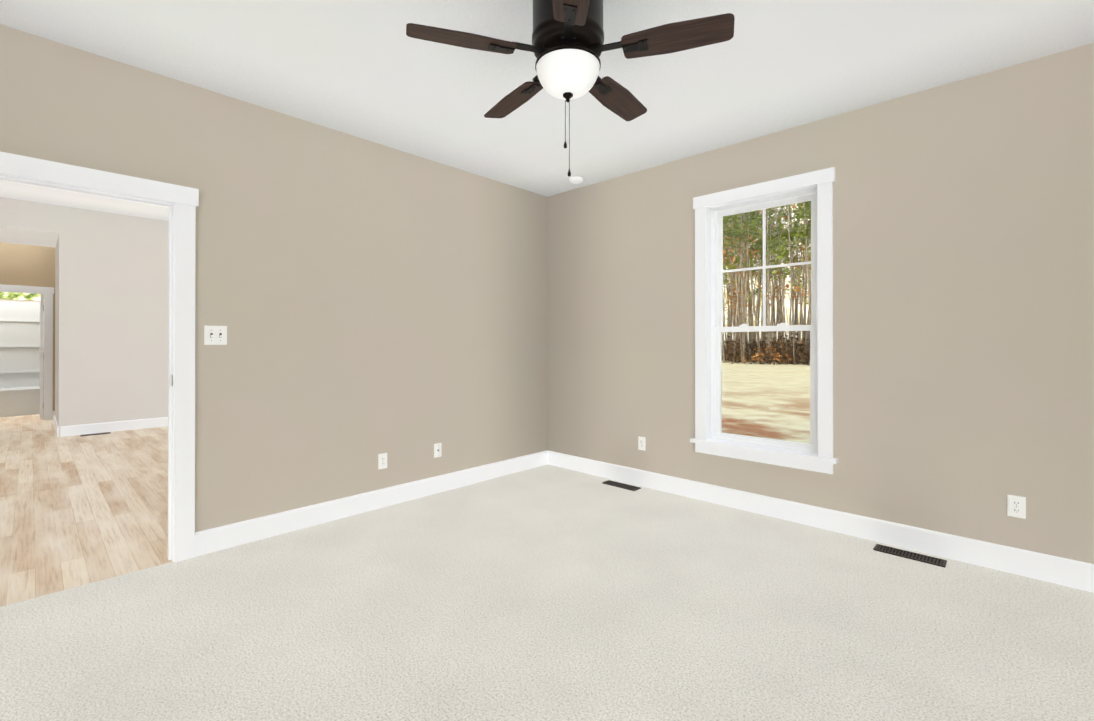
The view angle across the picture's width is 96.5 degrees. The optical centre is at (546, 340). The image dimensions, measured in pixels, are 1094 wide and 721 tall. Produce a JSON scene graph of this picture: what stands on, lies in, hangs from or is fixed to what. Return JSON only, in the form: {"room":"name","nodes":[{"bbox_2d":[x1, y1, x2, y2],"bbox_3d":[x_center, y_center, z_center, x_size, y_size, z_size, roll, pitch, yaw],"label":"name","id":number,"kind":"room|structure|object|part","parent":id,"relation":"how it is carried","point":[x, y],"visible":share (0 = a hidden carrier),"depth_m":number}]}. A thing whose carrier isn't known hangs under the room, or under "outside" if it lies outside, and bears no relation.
{"room":"empty bedroom","nodes":[
{"label":"empty bedroom","id":0,"kind":"room"},
{"bbox_2d":[0,299,39,302],"bbox_3d":[-9.136,-0.255,8.156,1.750,3.050,2.800,0,0,43],"label":"shell","id":1,"kind":"object","parent":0,"point":[15,300],"depth_m":8.83},
{"bbox_2d":[0,292,39,299],"bbox_3d":[-9.749,-0.839,8.601,0.014,0.180,1.600,0,0,43],"label":"transom","id":2,"kind":"object","parent":1,"relation":"attached to","point":[18,296],"depth_m":8.82},
{"bbox_2d":[0,301,43,416],"bbox_3d":[-9.401,0.281,8.405,0.780,1.980,2.560,0,0,43],"label":"shelving unit","id":3,"kind":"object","parent":1,"relation":"attached to","point":[19,357],"depth_m":8.75},
{"bbox_2d":[0,242,55,410],"bbox_3d":[-8.505,-0.258,7.463,0.120,3.050,2.300,0,0,43],"label":"wall","id":4,"kind":"structure","parent":0,"point":[26,265],"depth_m":7.73},
{"bbox_2d":[0,284,53,419],"bbox_3d":[-8.367,0.200,7.592,0.145,2.135,0.988,0,0,43],"label":"door frame","id":5,"kind":"structure","parent":4,"relation":"attached to","point":[48,292],"depth_m":7.85},
{"bbox_2d":[39,294,43,418],"bbox_3d":[-8.441,0.250,8.154,0.780,2.015,0.035,0,0,43],"label":"bathroom door","id":6,"kind":"structure","parent":4,"relation":"in","point":[41,358],"depth_m":7.88},
{"bbox_2d":[0,197,168,436],"bbox_3d":[-6.519,-0.258,7.401,1.450,3.050,10.500,0,0,43],"label":"wall","id":7,"kind":"structure","parent":0,"point":[111,317],"depth_m":6.79},
{"bbox_2d":[53,415,57,431],"bbox_3d":[-6.964,1.197,6.932,1.440,0.137,0.026,0,0,43],"label":"baseboard","id":8,"kind":"structure","parent":7,"relation":"attached to","point":[55,423],"depth_m":7.08},
{"bbox_2d":[56,417,167,436],"bbox_3d":[-4.408,1.203,8.561,0.016,0.137,5.906,0,0,43],"label":"baseboard","id":9,"kind":"structure","parent":7,"relation":"attached to","point":[82,429],"depth_m":6.79},
{"bbox_2d":[0,181,168,220],"bbox_3d":[-5.636,-1.836,6.572,10.080,0.100,10.500,0,0,43],"label":"ceiling","id":10,"kind":"structure","parent":0,"point":[50,196],"depth_m":6.26},
{"bbox_2d":[0,414,171,606],"bbox_3d":[-5.593,1.294,6.519,10.200,0.060,10.500,0,0,43],"label":"floor","id":11,"kind":"structure","parent":0,"point":[77,510],"depth_m":3.70},
{"bbox_2d":[80,432,109,435],"bbox_3d":[-6.104,1.261,6.604,0.105,0.007,0.300,0,0,43],"label":"floor vent","id":12,"kind":"object","parent":11,"relation":"in","point":[95,434],"visible":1,"depth_m":6.59},
{"bbox_2d":[0,24,546,531],"bbox_3d":[-1.526,-0.117,3.489,0.120,2.740,4.320,0,0,43],"label":"wall","id":13,"kind":"structure","parent":0,"point":[366,302],"depth_m":3.35},
{"bbox_2d":[0,151,198,561],"bbox_3d":[-2.475,0.182,2.486,0.166,2.135,1.128,0,0,43],"label":"door frame","id":14,"kind":"structure","parent":13,"relation":"attached to","point":[181,203],"depth_m":2.78},
{"bbox_2d":[204,325,226,344],"bbox_3d":[-1.975,-0.034,2.916,0.016,0.115,0.115,0,0,43],"label":"double light switch","id":15,"kind":"object","parent":13,"relation":"attached to","point":[215,335],"visible":1,"depth_m":2.92},
{"bbox_2d":[195,451,546,556],"bbox_3d":[-1.025,1.186,3.915,0.016,0.137,2.974,0,0,43],"label":"baseboard","id":16,"kind":"structure","parent":13,"relation":"attached to","point":[207,541],"depth_m":3.47},
{"bbox_2d":[378,453,386,469],"bbox_3d":[-1.241,0.909,3.694,0.008,0.115,0.072,0,0,43],"label":"electrical outlet","id":17,"kind":"object","parent":13,"relation":"attached to","point":[382,460],"visible":1,"depth_m":3.69},
{"bbox_2d":[434,443,441,457],"bbox_3d":[-0.901,0.906,4.046,0.018,0.115,0.072,0,0,43],"label":"outlet","id":18,"kind":"object","parent":13,"relation":"attached to","point":[437,449],"visible":1,"depth_m":4.04},
{"bbox_2d":[0,464,1093,720],"bbox_3d":[0.084,1.278,2.043,4.200,0.060,4.200,0,0,43],"label":"floor carpet","id":19,"kind":"object","parent":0,"point":[546,592],"visible":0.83,"depth_m":2.13},
{"bbox_2d":[602,480,640,490],"bbox_3d":[0.642,1.252,4.234,0.335,0.007,0.105,0,0,43],"label":"air vent register","id":20,"kind":"object","parent":19,"relation":"on","point":[622,485],"visible":1,"depth_m":4.22},
{"bbox_2d":[873,544,946,567],"bbox_3d":[2.110,1.248,2.846,0.335,0.007,0.105,0,0,43],"label":"air vent register","id":21,"kind":"object","parent":19,"relation":"on","point":[911,555],"visible":1,"depth_m":2.83},
{"bbox_2d":[0,0,1093,196],"bbox_3d":[0.091,-1.552,2.061,4.440,0.120,4.460,0,0,43],"label":"ceiling","id":22,"kind":"structure","parent":0,"point":[370,70],"depth_m":2.61},
{"bbox_2d":[406,0,734,176],"bbox_3d":[0.097,-1.096,2.111,1.295,0.792,1.277,0,0,43],"label":"ceiling fan","id":23,"kind":"object","parent":22,"relation":"hanging from","point":[548,29],"depth_m":1.98},
{"bbox_3d":[-0.340,-1.202,1.949,0.427,0.036,0.142,0,0,-17],"label":"fan blade","id":24,"kind":"part","parent":23,"relation":"part of"},
{"bbox_3d":[-0.169,-1.200,2.447,0.142,0.036,0.427,0,0,-35],"label":"fan blade","id":25,"kind":"part","parent":23,"relation":"part of"},
{"bbox_3d":[-0.112,-1.204,2.019,0.256,0.036,0.058,0,0,-17],"label":"fan blade bracket","id":26,"kind":"part","parent":23,"relation":"part of"},
{"bbox_3d":[-0.032,-1.203,2.252,0.058,0.036,0.256,0,0,-35],"label":"fan blade bracket","id":27,"kind":"part","parent":23,"relation":"part of"},
{"bbox_3d":[0.086,-0.863,2.079,0.032,0.326,0.015,0,0,1],"label":"fan pull chains","id":28,"kind":"part","parent":23,"relation":"part of"},
{"bbox_3d":[0.089,-1.107,2.080,0.270,0.117,0.270,0,0,43],"label":"fan light bowl","id":29,"kind":"part","parent":23,"relation":"part of"},
{"bbox_3d":[0.086,-1.205,1.871,0.058,0.036,0.256,0,0,1],"label":"fan blade bracket","id":30,"kind":"part","parent":23,"relation":"part of"},
{"bbox_3d":[0.082,-1.203,1.632,0.142,0.036,0.427,0,0,1],"label":"fan blade","id":31,"kind":"part","parent":23,"relation":"part of"},
{"bbox_3d":[0.215,-1.203,2.248,0.058,0.036,0.256,0,0,37],"label":"fan blade bracket","id":32,"kind":"part","parent":23,"relation":"part of"},
{"bbox_3d":[0.358,-1.200,2.439,0.142,0.036,0.427,0,0,37],"label":"fan blade","id":33,"kind":"part","parent":23,"relation":"part of"},
{"bbox_3d":[0.288,-1.204,2.013,0.256,0.036,0.058,0,0,19],"label":"fan blade bracket","id":34,"kind":"part","parent":23,"relation":"part of"},
{"bbox_3d":[0.513,-1.202,1.935,0.427,0.036,0.142,0,0,19],"label":"fan blade","id":35,"kind":"part","parent":23,"relation":"part of"},
{"bbox_2d":[569,176,582,183],"bbox_3d":[0.265,-1.465,4.459,0.132,0.036,0.132,0,0,43],"label":"smoke detector","id":36,"kind":"object","parent":22,"relation":"attached to","point":[576,180],"visible":1,"depth_m":4.42},
{"bbox_2d":[547,43,1093,563],"bbox_3d":[1.575,-0.086,3.624,4.440,2.800,0.140,0,0,43],"label":"wall","id":37,"kind":"structure","parent":0,"point":[963,307],"depth_m":2.94},
{"bbox_2d":[638,436,645,450],"bbox_3d":[0.822,0.889,4.233,0.072,0.115,0.008,0,0,43],"label":"electrical outlet","id":38,"kind":"object","parent":37,"relation":"attached to","point":[641,443],"visible":1,"depth_m":4.23},
{"bbox_2d":[690,167,837,473],"bbox_3d":[1.574,-0.131,3.598,1.023,2.022,0.200,0,0,43],"label":"double-hung window","id":39,"kind":"structure","parent":37,"relation":"in","point":[718,214],"depth_m":3.58},
{"bbox_2d":[547,450,1093,592],"bbox_3d":[1.522,1.185,3.563,4.200,0.137,0.016,0,0,43],"label":"baseboard","id":40,"kind":"structure","parent":37,"relation":"attached to","point":[1076,574],"depth_m":3.09},
{"bbox_2d":[1007,494,1025,518],"bbox_3d":[2.522,0.890,2.624,0.072,0.115,0.008,0,0,43],"label":"electrical outlet","id":41,"kind":"object","parent":37,"relation":"attached to","point":[1016,506],"visible":1,"depth_m":2.62},
{"label":"outside","id":42,"kind":"structure","parent":0,"visible":0},
{"bbox_2d":[722,360,809,443],"bbox_3d":[34.028,2.088,55.525,160.000,0.200,119.840,0,0,43],"label":"lawn","id":43,"kind":"structure","parent":42,"point":[765,379],"depth_m":15.13},
{"bbox_2d":[722,332,809,364],"bbox_3d":[20.229,0.755,49.329,23.744,3.120,18.236,0,0,43],"label":"bushes","id":44,"kind":"object","parent":43,"relation":"on","point":[729,353],"depth_m":41.19},
{"bbox_2d":[722,201,810,364],"bbox_3d":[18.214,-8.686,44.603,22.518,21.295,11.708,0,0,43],"label":"trees","id":45,"kind":"object","parent":43,"relation":"on","point":[738,234],"depth_m":41.66},
{"bbox_2d":[723,202,810,360],"bbox_3d":[23.464,-9.759,53.369,22.710,23.506,19.167,0,0,43],"label":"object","id":46,"kind":"object","parent":43,"relation":"on","point":[729,318],"depth_m":52.02},
{"bbox_2d":[722,202,810,342],"bbox_3d":[47.890,-18.235,70.249,160.000,40.550,0.500,0,0,43],"label":"sky","id":47,"kind":"structure","parent":42,"point":[787,304],"depth_m":78.87}
]}

